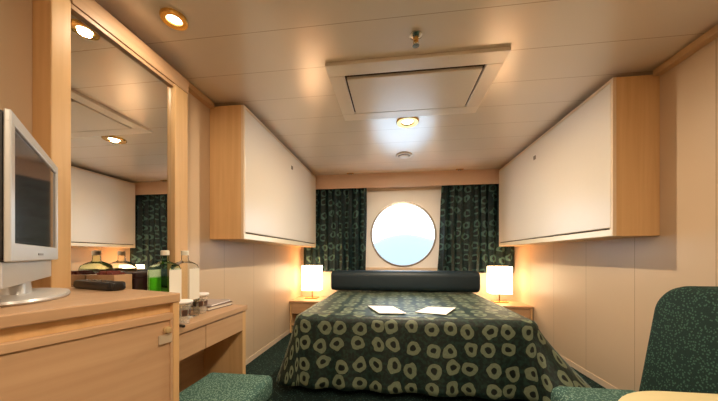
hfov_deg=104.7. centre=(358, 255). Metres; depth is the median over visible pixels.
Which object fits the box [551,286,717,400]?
chair
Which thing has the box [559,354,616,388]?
baseboard
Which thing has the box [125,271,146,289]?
lidded box
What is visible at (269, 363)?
floor
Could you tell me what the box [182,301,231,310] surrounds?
folder
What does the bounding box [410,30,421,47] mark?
sprinkler
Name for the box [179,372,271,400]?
stool
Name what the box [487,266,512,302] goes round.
table lamp
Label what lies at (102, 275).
wooden box
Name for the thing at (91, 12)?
trim
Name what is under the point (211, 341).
desk
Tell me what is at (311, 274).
table lamp
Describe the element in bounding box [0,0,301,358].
wall
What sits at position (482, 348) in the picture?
bed
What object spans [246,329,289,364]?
baseboard
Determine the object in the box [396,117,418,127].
recessed light
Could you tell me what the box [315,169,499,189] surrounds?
trim
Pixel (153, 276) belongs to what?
bottle
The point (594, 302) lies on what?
wall
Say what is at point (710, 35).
trim
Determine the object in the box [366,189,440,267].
window
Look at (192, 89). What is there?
trim
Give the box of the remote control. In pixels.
[73,279,125,290]
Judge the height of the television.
0.471 m
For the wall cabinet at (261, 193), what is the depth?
2.29 m
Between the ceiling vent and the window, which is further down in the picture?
the window
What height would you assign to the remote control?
0.034 m
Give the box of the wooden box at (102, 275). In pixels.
[86,271,131,288]
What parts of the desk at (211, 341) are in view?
panel, drawer, drawer, panel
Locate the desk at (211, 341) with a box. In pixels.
[179,304,246,392]
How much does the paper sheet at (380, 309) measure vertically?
0.002 m
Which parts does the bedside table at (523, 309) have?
drawer, panel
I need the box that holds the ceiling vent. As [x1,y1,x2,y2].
[396,152,411,158]
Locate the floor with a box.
[246,333,605,400]
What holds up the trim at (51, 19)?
attached to the wall at (264, 278)
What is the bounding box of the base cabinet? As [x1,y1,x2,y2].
[0,287,179,400]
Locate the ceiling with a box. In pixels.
[94,0,717,175]
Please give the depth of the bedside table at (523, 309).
3.40 m
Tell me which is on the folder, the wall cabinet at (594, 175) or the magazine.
the magazine
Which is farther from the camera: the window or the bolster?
the window
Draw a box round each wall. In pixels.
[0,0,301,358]
[302,186,512,299]
[513,38,717,391]
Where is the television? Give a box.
[0,108,69,306]
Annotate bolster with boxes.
[331,270,479,292]
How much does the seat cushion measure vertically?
0.195 m
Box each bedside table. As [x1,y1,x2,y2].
[289,296,325,332]
[490,300,532,319]
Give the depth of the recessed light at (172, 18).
1.39 m
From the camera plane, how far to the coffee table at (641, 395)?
0.67 m
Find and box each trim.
[32,0,70,287]
[71,0,187,93]
[171,84,187,310]
[188,81,213,107]
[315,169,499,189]
[653,24,717,75]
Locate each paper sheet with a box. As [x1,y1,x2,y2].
[369,306,406,313]
[416,307,454,314]
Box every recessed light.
[159,7,188,30]
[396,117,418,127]
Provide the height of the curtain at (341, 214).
1.298 m
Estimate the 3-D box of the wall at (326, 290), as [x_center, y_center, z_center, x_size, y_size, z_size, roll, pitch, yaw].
[0.662,-0.070,4.200,3.120,2.260,0.100,0,0,7]
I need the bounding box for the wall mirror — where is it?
[71,11,170,291]
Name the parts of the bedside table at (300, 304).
panel, drawer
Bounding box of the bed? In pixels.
[276,290,590,400]
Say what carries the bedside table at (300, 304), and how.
on the floor
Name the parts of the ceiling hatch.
panel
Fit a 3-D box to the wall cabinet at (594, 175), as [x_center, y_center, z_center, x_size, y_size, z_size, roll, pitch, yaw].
[1.907,-0.647,2.772,0.288,1.035,1.978,0,0,7]
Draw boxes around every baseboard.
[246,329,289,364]
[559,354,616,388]
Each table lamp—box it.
[302,265,321,298]
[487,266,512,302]
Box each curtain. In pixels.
[303,188,366,271]
[437,184,513,272]
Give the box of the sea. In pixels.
[374,234,433,264]
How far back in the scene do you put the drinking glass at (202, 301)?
1.65 m
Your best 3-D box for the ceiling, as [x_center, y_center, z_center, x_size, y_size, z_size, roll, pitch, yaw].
[0.298,-1.250,1.323,3.320,0.100,5.900,0,0,7]
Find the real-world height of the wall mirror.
1.342 m
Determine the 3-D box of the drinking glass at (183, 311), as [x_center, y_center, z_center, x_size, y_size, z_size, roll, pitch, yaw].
[-0.890,0.281,1.393,0.100,0.119,0.100,0,0,7]
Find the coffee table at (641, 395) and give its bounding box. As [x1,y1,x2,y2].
[618,391,717,400]
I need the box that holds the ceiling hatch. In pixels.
[325,47,510,120]
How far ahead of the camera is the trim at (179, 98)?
1.74 m
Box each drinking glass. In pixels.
[179,299,192,316]
[192,292,208,306]
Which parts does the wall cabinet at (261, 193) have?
frame, rail, panel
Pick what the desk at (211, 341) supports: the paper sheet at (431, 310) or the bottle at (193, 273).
the bottle at (193, 273)
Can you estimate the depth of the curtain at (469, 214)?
3.95 m
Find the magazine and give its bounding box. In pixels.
[185,299,229,306]
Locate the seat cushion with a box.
[551,386,636,400]
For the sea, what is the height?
50.174 m
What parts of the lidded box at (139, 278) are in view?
lid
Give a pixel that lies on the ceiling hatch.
(457, 82)
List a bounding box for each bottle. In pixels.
[147,250,180,320]
[170,251,198,318]
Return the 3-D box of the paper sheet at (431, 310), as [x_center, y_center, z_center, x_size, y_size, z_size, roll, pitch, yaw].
[0.645,0.450,2.317,0.238,0.002,0.371,0,0,32]

